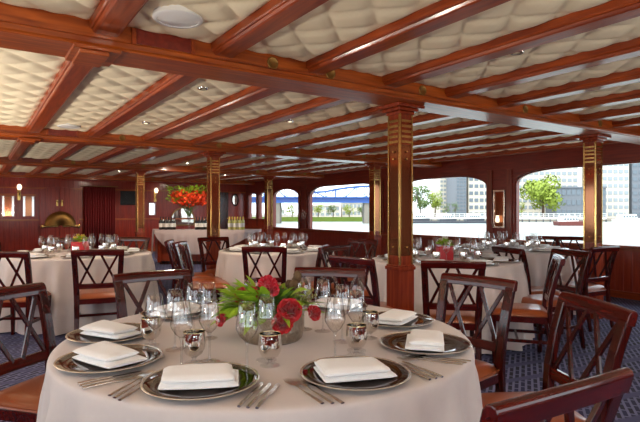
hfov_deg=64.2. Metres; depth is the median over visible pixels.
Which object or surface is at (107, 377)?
table knife
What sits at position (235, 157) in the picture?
trim
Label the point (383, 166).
trim
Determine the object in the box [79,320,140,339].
folded napkin
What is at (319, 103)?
trim
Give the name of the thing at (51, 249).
goblet
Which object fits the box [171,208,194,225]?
arched mirror
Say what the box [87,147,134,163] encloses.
trim
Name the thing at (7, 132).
ceiling beam
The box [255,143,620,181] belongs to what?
trim
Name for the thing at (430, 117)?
trim
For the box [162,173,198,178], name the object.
trim
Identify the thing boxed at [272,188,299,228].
window
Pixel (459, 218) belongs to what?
jetty
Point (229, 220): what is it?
wine bottle
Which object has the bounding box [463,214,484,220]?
moored boat
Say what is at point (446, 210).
tree
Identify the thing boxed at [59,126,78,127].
grille
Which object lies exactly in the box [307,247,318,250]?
folded napkin
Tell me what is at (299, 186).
trim
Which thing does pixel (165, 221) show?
wine bottle
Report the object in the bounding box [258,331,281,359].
goblet
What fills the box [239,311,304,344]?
bowl
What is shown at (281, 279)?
dining chair
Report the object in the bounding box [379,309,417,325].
folded napkin
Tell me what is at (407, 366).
table knife
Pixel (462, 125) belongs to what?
trim
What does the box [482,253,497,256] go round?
folded napkin
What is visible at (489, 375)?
dining chair
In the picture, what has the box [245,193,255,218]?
window
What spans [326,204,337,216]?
tree
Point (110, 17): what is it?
trim
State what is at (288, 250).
folded napkin
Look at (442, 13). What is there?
ceiling beam
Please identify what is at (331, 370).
folded napkin
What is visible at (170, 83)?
trim
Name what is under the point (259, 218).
window
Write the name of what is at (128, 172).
trim
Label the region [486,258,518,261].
charger plate
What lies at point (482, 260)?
folded napkin
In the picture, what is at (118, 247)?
folded napkin
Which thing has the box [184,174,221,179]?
trim
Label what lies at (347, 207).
tree
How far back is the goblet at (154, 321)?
1.86 m
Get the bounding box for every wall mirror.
[0,194,15,215]
[21,194,35,215]
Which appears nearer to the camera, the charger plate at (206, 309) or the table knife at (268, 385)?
the table knife at (268, 385)
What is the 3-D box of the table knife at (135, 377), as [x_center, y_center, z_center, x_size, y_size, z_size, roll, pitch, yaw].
[-0.587,0.490,1.471,0.185,0.007,0.014,0,0,-39]
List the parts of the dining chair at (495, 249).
rail, post, seat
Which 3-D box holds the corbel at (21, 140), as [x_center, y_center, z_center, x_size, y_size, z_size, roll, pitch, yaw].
[-3.586,-0.858,6.283,0.240,0.045,0.312,0,0,-34]
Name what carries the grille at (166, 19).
attached to the ceiling speaker at (174, 16)
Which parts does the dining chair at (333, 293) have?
rail, post, seat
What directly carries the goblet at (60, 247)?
on the tablecloth at (55, 271)
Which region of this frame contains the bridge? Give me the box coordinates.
[252,185,368,222]
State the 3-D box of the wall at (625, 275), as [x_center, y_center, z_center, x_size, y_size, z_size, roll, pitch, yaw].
[2.360,0.090,10.397,0.140,2.320,17.800,0,0,-34]
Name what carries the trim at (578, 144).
attached to the ceiling
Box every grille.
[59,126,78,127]
[157,13,198,26]
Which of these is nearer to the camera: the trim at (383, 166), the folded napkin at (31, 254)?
the folded napkin at (31, 254)
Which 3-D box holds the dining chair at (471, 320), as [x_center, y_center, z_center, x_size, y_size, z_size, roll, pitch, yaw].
[1.036,0.809,4.031,0.469,0.884,0.567,0,0,11]
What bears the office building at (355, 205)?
on the quay
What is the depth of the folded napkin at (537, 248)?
6.16 m
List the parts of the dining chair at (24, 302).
leg, rail, seat frame, seat, post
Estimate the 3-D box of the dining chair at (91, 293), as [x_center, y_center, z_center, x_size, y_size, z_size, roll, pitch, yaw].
[-2.213,0.809,5.105,0.469,0.884,0.567,0,0,-22]
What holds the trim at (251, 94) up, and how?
attached to the ceiling
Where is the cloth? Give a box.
[151,229,260,253]
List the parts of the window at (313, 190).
frame, sill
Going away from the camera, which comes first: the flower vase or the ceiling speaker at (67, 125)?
the ceiling speaker at (67, 125)
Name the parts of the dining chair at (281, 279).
post, rail, rail, post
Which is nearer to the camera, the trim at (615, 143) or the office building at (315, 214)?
the trim at (615, 143)
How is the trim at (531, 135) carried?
attached to the ceiling
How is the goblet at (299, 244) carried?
on the tablecloth at (229, 266)
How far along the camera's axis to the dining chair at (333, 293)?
5.15 m
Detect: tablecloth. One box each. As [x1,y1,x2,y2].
[0,249,160,335]
[36,301,482,421]
[212,246,334,302]
[367,254,534,353]
[455,245,577,314]
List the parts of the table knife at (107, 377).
handle, blade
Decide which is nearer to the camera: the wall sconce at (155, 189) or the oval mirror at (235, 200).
the wall sconce at (155, 189)
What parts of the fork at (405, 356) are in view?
handle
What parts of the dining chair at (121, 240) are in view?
rail, post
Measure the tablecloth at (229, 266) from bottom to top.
0.739 m
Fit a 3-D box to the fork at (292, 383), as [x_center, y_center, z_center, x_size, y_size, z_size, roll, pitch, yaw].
[-0.046,0.490,1.393,0.023,0.006,0.210,0,0,-30]
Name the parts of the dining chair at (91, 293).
post, rail, rail, seat, seat frame, post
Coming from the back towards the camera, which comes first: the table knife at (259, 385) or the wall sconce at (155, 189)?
the wall sconce at (155, 189)
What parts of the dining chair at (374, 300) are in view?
post, rail, rail, post, seat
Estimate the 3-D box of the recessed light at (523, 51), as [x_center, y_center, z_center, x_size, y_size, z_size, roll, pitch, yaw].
[1.243,-1.011,3.218,0.090,0.034,0.090,0,0,-34]
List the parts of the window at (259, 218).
frame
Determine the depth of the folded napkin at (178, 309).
2.40 m
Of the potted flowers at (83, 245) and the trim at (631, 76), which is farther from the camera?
the potted flowers at (83, 245)
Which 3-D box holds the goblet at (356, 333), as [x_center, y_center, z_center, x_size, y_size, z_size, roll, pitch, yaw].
[0.126,0.444,1.759,0.075,0.103,0.075,0,0,-34]
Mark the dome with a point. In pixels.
(60, 218)
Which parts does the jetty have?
railing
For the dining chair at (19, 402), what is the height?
0.884 m
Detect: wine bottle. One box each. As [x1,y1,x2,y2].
[159,217,161,229]
[164,217,167,229]
[170,217,172,229]
[173,217,175,229]
[195,217,197,229]
[198,217,200,229]
[201,217,203,229]
[204,217,206,229]
[228,217,230,229]
[233,217,236,229]
[239,217,241,229]
[242,217,244,229]
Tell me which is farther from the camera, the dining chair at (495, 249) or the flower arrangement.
the dining chair at (495, 249)
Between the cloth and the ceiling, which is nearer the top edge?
the ceiling
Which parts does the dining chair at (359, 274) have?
post, rail, post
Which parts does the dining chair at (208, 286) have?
rail, post, seat frame, seat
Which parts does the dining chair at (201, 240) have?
post, seat, rail, rail, post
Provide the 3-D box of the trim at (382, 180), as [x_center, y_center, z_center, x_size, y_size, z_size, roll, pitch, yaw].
[1.546,-0.120,11.447,0.035,1.220,0.570,0,0,-34]
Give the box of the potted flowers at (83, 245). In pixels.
[71,234,88,250]
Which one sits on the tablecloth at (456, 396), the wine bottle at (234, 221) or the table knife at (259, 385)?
the table knife at (259, 385)
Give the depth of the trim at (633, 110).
5.15 m
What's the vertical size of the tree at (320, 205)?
5.210 m
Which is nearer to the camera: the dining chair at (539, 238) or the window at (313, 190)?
the dining chair at (539, 238)
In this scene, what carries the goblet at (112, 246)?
on the tablecloth at (55, 271)
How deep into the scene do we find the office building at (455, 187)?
174.01 m
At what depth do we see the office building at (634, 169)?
178.01 m
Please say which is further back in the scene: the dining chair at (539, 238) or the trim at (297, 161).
the trim at (297, 161)
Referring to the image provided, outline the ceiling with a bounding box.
[0,0,639,179]
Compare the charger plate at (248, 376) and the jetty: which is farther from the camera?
the jetty
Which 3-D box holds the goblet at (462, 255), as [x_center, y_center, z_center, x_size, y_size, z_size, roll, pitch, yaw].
[1.371,0.444,4.885,0.075,0.103,0.075,0,0,-34]
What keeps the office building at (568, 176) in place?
on the quay
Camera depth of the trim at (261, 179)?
15.90 m
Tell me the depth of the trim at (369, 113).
5.90 m
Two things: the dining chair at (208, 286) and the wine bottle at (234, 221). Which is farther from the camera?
the wine bottle at (234, 221)
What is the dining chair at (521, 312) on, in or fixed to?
on the floor
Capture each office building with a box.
[313,205,340,216]
[340,203,361,216]
[432,178,445,217]
[446,177,465,217]
[466,177,485,217]
[519,168,577,217]
[545,186,606,217]
[581,164,628,217]
[629,163,639,217]
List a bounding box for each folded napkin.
[30,253,46,256]
[72,341,147,368]
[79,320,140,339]
[108,246,127,248]
[127,248,139,250]
[149,301,203,317]
[158,363,238,389]
[229,247,241,250]
[287,249,299,252]
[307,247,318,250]
[309,297,361,309]
[313,357,396,382]
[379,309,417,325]
[405,329,443,351]
[461,243,472,246]
[467,246,485,248]
[469,259,493,263]
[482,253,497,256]
[493,256,508,260]
[532,244,549,246]
[532,247,550,250]
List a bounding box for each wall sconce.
[17,184,21,199]
[154,188,157,201]
[493,190,505,227]
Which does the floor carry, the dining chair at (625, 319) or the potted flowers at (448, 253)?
the dining chair at (625, 319)
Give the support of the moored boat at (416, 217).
on the river
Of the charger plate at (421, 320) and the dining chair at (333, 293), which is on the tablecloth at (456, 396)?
the charger plate at (421, 320)
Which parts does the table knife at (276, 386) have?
handle, blade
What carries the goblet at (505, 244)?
on the tablecloth at (537, 261)
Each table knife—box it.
[77,371,141,384]
[79,372,143,386]
[82,376,136,388]
[237,382,262,407]
[246,383,270,407]
[255,383,278,408]
[398,362,436,378]
[402,361,443,377]
[410,370,430,380]
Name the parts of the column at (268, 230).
mirror panel, mirror panel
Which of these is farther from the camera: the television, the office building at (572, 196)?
the office building at (572, 196)
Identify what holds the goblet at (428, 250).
on the tablecloth at (515, 270)
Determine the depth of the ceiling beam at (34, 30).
3.33 m
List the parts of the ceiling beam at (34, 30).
inlay panel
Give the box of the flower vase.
[165,185,206,229]
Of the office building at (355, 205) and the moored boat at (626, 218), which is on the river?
the moored boat at (626, 218)
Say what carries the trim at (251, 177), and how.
attached to the ceiling
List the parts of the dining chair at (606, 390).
post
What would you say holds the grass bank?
on the quay
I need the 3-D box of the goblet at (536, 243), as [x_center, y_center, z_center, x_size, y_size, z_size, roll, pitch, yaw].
[2.795,0.444,6.569,0.075,0.103,0.075,0,0,-34]
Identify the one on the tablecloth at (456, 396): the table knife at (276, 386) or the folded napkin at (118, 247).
the table knife at (276, 386)
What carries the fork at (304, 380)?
on the tablecloth at (456, 396)
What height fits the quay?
1.150 m
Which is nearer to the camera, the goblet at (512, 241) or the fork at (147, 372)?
the fork at (147, 372)
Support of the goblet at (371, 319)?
on the tablecloth at (456, 396)
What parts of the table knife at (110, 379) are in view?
handle, blade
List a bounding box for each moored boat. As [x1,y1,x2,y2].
[413,214,429,220]
[437,215,456,220]
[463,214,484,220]
[553,214,582,225]
[612,211,639,223]
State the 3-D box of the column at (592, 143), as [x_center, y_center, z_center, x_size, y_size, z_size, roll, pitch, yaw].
[3.202,0.185,5.983,0.300,2.130,0.280,0,0,-34]
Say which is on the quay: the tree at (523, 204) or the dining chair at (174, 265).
the tree at (523, 204)
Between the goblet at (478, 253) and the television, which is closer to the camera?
the goblet at (478, 253)
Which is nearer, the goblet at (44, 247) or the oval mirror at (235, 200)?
the goblet at (44, 247)
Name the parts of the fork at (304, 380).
handle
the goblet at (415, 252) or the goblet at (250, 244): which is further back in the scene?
the goblet at (250, 244)
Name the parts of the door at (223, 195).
panel, panel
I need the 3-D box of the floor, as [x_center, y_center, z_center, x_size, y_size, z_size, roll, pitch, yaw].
[-1.245,1.290,7.121,9.900,0.080,19.400,0,0,-34]
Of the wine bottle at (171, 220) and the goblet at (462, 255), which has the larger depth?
the wine bottle at (171, 220)
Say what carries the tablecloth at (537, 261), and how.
on the round table
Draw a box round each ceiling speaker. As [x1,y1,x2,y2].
[57,123,80,128]
[152,4,202,28]
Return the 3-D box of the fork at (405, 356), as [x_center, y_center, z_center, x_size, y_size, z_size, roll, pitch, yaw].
[0.376,0.490,1.686,0.210,0.006,0.023,0,0,18]
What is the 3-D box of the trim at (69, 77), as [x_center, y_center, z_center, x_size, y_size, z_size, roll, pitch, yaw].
[-2.402,-1.007,4.607,0.165,0.106,3.855,0,0,-34]
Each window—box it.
[148,202,155,215]
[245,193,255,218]
[255,192,263,219]
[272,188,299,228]
[304,183,382,233]
[413,176,490,239]
[506,161,639,248]
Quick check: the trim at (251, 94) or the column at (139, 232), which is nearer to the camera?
the trim at (251, 94)
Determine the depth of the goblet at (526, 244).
6.37 m
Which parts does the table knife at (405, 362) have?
blade, handle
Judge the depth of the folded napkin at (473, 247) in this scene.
6.46 m
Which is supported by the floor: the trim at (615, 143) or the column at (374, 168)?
the column at (374, 168)
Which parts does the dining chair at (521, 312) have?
leg, seat, seat frame, post, post, rail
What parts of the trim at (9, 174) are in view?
inlay panel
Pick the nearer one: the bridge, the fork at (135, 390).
the fork at (135, 390)
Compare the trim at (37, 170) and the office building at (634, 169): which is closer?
the trim at (37, 170)
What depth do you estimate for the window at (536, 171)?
8.28 m
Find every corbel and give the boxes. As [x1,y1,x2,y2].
[17,137,40,143]
[65,42,121,66]
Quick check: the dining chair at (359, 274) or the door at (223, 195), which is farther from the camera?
the door at (223, 195)
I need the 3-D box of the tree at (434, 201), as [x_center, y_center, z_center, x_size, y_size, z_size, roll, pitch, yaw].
[37.717,-2.182,167.019,6.082,9.581,5.934,0,0,0]
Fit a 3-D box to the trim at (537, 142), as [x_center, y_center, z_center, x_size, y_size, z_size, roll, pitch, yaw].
[2.709,-1.007,8.055,0.165,0.106,3.855,0,0,-34]
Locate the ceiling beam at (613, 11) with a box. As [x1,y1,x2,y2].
[382,0,639,87]
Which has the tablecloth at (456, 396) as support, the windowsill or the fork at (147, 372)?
the fork at (147, 372)
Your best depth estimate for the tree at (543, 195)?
159.06 m
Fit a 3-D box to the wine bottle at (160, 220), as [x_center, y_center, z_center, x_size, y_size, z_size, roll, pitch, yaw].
[-3.747,0.286,11.980,0.076,0.304,0.076,0,0,-34]
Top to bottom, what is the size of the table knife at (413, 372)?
0.007 m
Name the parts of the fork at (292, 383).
handle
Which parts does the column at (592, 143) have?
mirror panel, mirror panel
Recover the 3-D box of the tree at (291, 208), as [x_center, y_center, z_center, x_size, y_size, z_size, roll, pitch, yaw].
[-9.808,-0.080,169.104,3.957,5.386,4.984,0,0,0]
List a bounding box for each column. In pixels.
[131,170,148,248]
[200,151,225,269]
[261,176,275,243]
[364,162,385,257]
[376,101,424,310]
[575,134,610,318]
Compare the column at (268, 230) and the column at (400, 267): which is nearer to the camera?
the column at (400, 267)
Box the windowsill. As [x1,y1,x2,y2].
[245,226,639,300]
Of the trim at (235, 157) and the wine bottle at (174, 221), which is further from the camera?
the wine bottle at (174, 221)
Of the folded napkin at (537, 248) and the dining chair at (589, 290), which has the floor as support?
the dining chair at (589, 290)
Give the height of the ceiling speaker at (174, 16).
0.036 m
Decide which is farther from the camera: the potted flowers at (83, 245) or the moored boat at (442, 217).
the moored boat at (442, 217)
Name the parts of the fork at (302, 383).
handle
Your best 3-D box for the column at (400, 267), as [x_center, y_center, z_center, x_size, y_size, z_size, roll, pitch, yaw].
[0.673,0.185,4.278,0.300,2.130,0.280,0,0,-34]
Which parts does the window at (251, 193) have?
frame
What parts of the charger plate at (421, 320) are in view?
plate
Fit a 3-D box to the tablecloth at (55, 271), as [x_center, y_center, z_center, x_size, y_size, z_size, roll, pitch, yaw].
[-2.810,0.866,5.954,1.806,0.739,1.799,0,0,-34]
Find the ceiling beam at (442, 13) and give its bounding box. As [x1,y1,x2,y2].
[306,0,510,73]
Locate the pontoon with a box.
[413,221,485,222]
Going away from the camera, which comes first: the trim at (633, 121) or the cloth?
the trim at (633, 121)
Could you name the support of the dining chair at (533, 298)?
on the floor
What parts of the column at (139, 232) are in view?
mirror panel, mirror panel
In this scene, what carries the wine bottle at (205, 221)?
on the cloth
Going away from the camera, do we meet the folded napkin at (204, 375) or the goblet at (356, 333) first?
the folded napkin at (204, 375)
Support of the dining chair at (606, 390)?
on the floor
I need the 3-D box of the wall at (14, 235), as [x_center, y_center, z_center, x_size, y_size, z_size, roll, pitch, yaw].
[-6.543,0.090,14.976,9.780,2.320,0.150,0,0,-34]
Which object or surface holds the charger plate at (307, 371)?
on the tablecloth at (456, 396)
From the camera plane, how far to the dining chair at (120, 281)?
3.07 m
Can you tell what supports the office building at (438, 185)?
on the quay
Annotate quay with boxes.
[252,215,639,221]
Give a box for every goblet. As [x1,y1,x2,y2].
[42,245,48,251]
[48,246,54,253]
[56,244,62,250]
[110,244,116,248]
[140,315,161,340]
[182,329,205,360]
[248,242,253,246]
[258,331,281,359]
[268,240,273,246]
[287,240,292,246]
[296,242,301,248]
[346,323,366,348]
[360,310,378,332]
[413,250,418,257]
[425,247,431,255]
[432,251,439,258]
[459,252,466,260]
[469,248,475,256]
[474,250,481,258]
[485,241,490,247]
[491,239,496,244]
[503,242,509,246]
[510,239,515,244]
[524,242,529,248]
[534,241,539,247]
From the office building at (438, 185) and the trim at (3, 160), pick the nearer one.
the trim at (3, 160)
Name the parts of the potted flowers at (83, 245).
pot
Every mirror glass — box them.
[4,196,11,215]
[25,196,31,215]
[233,195,237,204]
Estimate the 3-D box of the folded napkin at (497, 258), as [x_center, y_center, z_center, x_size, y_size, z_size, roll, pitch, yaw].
[1.770,0.468,4.994,0.138,0.044,0.218,0,0,22]
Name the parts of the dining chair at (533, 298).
leg, seat, post, rail, seat frame, rail, post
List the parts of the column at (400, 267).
mirror panel, mirror panel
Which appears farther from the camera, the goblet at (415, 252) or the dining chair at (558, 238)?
the dining chair at (558, 238)
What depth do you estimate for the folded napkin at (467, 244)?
6.86 m
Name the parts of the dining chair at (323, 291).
seat frame, seat, post, rail, post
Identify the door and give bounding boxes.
[39,187,78,249]
[220,192,227,228]
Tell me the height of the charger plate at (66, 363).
0.017 m
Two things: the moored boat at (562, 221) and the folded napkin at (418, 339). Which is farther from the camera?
the moored boat at (562, 221)
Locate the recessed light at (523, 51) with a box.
[510,50,524,54]
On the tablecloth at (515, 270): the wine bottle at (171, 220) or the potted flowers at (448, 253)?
the potted flowers at (448, 253)
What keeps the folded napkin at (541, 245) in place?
on the charger plate
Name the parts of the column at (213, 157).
mirror panel, mirror panel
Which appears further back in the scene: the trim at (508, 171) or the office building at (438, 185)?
the office building at (438, 185)
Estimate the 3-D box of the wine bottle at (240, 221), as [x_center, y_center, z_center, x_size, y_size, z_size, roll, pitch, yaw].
[-1.872,0.286,11.980,0.076,0.304,0.076,0,0,31]
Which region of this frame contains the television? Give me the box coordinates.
[120,191,135,204]
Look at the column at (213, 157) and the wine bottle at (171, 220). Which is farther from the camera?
the wine bottle at (171, 220)
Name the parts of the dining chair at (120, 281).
post, rail, post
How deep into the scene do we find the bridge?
129.00 m
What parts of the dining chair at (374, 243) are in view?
rail, rail, post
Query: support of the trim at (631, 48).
attached to the ceiling
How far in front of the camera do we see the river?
86.84 m
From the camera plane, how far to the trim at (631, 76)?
4.07 m
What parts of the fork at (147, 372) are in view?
handle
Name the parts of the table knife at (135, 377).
handle, blade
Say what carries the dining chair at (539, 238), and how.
on the floor
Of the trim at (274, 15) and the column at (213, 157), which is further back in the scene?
the column at (213, 157)
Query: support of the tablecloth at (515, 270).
on the round table
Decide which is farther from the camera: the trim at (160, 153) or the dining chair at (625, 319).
the trim at (160, 153)
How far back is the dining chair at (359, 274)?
3.29 m
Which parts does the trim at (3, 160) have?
inlay panel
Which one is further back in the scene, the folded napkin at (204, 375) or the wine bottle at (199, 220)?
the wine bottle at (199, 220)
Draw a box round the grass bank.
[252,217,361,221]
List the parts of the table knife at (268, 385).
handle, blade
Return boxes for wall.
[0,177,245,250]
[246,143,639,292]
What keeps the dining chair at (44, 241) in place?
on the floor
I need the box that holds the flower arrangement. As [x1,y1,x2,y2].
[209,271,324,344]
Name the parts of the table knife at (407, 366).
blade, handle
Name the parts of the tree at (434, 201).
crown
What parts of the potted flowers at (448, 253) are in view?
pot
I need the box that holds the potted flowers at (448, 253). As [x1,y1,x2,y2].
[435,236,453,259]
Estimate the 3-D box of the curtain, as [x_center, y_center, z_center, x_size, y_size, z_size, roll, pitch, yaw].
[-6.394,0.260,14.812,0.852,1.920,0.142,0,0,-34]
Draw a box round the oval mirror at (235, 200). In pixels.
[231,194,238,205]
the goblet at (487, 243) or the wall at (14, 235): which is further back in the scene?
the wall at (14, 235)
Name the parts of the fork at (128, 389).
handle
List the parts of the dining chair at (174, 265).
rail, post, seat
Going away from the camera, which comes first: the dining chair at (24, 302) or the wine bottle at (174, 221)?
the dining chair at (24, 302)
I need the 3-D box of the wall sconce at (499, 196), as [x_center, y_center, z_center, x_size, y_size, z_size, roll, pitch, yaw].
[3.146,-0.035,9.009,0.104,0.670,0.240,0,0,-34]
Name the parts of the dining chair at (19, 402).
seat frame, seat, rail, rail, post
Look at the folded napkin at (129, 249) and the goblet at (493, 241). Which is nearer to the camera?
the folded napkin at (129, 249)
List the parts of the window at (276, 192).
sill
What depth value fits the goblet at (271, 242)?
6.79 m
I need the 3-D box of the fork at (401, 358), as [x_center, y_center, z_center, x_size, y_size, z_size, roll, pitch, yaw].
[0.357,0.490,1.668,0.210,0.006,0.023,0,0,18]
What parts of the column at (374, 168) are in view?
mirror panel, mirror panel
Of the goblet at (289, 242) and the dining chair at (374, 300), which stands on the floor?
the dining chair at (374, 300)
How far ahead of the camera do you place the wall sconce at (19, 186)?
13.77 m
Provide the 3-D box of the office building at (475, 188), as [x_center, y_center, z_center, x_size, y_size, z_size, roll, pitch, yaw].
[56.682,-4.939,182.850,11.271,15.278,14.300,0,0,0]
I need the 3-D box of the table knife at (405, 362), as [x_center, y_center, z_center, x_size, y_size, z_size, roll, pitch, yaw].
[0.317,0.490,1.590,0.014,0.007,0.185,0,0,-30]
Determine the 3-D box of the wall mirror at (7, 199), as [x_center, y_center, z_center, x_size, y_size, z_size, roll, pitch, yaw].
[-8.348,-0.159,13.648,0.374,0.607,0.035,0,0,-34]
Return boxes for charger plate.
[53,344,162,372]
[65,323,142,342]
[140,306,211,318]
[140,361,259,400]
[300,355,410,390]
[303,301,367,311]
[359,311,433,327]
[379,331,471,354]
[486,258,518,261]
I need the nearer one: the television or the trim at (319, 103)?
the trim at (319, 103)
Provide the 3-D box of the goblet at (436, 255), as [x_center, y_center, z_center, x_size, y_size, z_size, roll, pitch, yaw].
[1.119,0.444,4.905,0.075,0.103,0.075,0,0,-34]
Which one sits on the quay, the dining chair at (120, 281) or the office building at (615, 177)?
the office building at (615, 177)
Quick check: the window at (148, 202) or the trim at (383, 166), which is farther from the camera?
the window at (148, 202)
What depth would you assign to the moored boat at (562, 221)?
108.76 m
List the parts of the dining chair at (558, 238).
rail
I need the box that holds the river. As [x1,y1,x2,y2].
[149,213,639,245]
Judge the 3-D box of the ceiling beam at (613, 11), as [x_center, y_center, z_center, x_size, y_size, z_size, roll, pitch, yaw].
[1.620,-1.007,2.320,0.165,0.106,3.855,0,0,-34]
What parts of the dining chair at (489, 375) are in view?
post, rail, rail, seat, seat frame, post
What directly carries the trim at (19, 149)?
attached to the ceiling
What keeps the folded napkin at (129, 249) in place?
on the charger plate
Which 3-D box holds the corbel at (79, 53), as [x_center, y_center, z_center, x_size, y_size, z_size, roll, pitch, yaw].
[-1.268,-0.858,2.846,0.240,0.045,0.312,0,0,-34]
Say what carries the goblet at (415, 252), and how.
on the tablecloth at (515, 270)
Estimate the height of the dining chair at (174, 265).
0.884 m
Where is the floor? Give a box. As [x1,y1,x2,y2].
[0,251,639,421]
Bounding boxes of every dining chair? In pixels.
[0,251,50,345]
[0,282,55,421]
[41,238,76,249]
[71,249,123,329]
[112,269,191,318]
[118,237,149,249]
[164,239,213,303]
[172,241,222,302]
[178,243,230,303]
[197,237,229,299]
[242,247,286,285]
[288,245,350,299]
[294,267,365,301]
[318,245,371,297]
[329,255,392,308]
[343,239,377,284]
[421,260,485,360]
[436,273,517,391]
[479,367,633,421]
[481,292,637,421]
[491,246,563,334]
[491,254,565,369]
[521,248,591,352]
[525,236,555,245]
[552,246,619,331]
[556,236,582,275]
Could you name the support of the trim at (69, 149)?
attached to the ceiling
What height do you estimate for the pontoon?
0.550 m
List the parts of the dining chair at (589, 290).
seat, seat frame, post, rail, rail, post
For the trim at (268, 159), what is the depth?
10.34 m
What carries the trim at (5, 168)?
attached to the ceiling
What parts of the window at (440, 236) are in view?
frame, sill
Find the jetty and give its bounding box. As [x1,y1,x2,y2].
[430,214,606,221]
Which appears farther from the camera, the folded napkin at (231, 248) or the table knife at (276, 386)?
the folded napkin at (231, 248)
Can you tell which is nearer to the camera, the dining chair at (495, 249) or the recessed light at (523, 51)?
the recessed light at (523, 51)
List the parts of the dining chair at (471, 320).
post, seat, rail, rail, seat frame, post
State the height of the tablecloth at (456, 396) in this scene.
0.739 m
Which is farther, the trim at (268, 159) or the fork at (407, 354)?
the trim at (268, 159)
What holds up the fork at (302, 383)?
on the tablecloth at (456, 396)
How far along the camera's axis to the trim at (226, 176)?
14.52 m
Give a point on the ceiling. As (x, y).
(25, 77)
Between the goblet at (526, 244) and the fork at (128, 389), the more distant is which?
the goblet at (526, 244)
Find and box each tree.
[285,204,295,216]
[314,203,323,216]
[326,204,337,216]
[342,205,354,216]
[413,184,430,213]
[426,190,442,217]
[442,202,450,214]
[519,174,565,217]
[519,201,525,217]
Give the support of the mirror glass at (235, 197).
attached to the oval mirror at (235, 200)
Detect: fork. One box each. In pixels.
[108,370,154,395]
[113,372,152,398]
[118,387,140,400]
[283,378,323,403]
[292,378,333,403]
[301,379,344,403]
[397,357,462,364]
[401,355,466,362]
[406,353,470,361]
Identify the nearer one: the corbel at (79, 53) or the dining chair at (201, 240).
the corbel at (79, 53)
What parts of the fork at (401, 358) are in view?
handle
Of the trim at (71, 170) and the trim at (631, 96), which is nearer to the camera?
the trim at (631, 96)
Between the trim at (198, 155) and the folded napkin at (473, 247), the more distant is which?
the trim at (198, 155)
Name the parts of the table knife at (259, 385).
handle, blade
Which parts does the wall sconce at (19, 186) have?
plate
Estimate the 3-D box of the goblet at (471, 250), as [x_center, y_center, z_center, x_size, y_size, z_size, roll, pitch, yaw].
[1.585,0.444,5.301,0.075,0.103,0.075,0,0,-34]
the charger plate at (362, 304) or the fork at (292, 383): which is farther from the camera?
the charger plate at (362, 304)
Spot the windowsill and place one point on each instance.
(613, 293)
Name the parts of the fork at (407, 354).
handle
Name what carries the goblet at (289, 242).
on the tablecloth at (229, 266)
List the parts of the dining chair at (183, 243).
post, rail, post, seat, leg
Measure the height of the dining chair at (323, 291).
0.884 m
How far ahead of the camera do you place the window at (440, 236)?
9.90 m
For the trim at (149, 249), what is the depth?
15.32 m
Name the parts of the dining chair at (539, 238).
rail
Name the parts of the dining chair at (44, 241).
rail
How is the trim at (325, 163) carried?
attached to the ceiling
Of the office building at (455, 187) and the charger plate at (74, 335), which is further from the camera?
the office building at (455, 187)
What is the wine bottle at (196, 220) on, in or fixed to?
on the cloth
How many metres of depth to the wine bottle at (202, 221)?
11.97 m
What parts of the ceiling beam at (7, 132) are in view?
inlay panel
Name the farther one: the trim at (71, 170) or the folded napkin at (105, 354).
the trim at (71, 170)
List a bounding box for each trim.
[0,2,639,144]
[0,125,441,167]
[0,157,324,178]
[0,165,11,173]
[0,171,254,184]
[0,187,245,250]
[8,142,29,160]
[26,60,92,132]
[31,167,48,174]
[49,144,85,162]
[60,168,81,175]
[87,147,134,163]
[87,169,113,176]
[88,73,197,136]
[90,0,147,36]
[113,171,134,177]
[123,150,178,165]
[142,86,281,141]
[144,172,173,177]
[155,153,205,167]
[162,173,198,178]
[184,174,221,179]
[186,155,255,168]
[191,97,348,144]
[205,175,244,180]
[211,0,328,57]
[220,157,287,169]
[226,176,262,181]
[235,105,385,147]
[242,159,317,171]
[245,177,291,181]
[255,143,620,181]
[267,161,347,172]
[275,113,456,150]
[291,163,366,173]
[298,185,306,227]
[312,120,499,153]
[313,165,387,174]
[345,125,535,155]
[375,131,567,158]
[381,179,383,232]
[413,135,578,159]
[429,140,624,162]
[445,37,639,98]
[487,169,511,238]
[497,68,639,107]
[541,89,639,114]
[579,105,639,121]
[612,117,639,127]
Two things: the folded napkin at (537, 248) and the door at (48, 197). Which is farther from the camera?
the door at (48, 197)
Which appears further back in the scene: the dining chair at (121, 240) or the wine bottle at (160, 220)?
the wine bottle at (160, 220)
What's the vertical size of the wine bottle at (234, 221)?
0.304 m
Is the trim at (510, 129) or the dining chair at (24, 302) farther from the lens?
the trim at (510, 129)
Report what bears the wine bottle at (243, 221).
on the cloth
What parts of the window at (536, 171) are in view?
sill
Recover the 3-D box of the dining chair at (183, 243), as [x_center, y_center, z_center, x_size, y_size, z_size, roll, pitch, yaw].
[-1.431,0.809,6.119,0.567,0.884,0.469,0,0,3]
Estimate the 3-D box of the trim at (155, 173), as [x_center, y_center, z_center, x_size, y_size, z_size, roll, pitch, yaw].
[-4.177,-1.007,13.364,0.165,0.106,3.810,0,0,-34]
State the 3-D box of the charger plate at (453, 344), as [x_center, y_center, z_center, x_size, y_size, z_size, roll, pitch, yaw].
[0.384,0.486,1.865,0.330,0.017,0.330,0,0,-18]
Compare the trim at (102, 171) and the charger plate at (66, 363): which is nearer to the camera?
the charger plate at (66, 363)
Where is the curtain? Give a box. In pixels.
[84,187,114,248]
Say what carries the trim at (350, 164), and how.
attached to the ceiling
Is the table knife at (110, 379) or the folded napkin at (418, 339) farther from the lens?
the folded napkin at (418, 339)
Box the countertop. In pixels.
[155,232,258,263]
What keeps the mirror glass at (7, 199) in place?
attached to the wall mirror at (7, 199)
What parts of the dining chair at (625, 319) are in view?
seat, post, rail, rail, post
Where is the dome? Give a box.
[40,211,80,228]

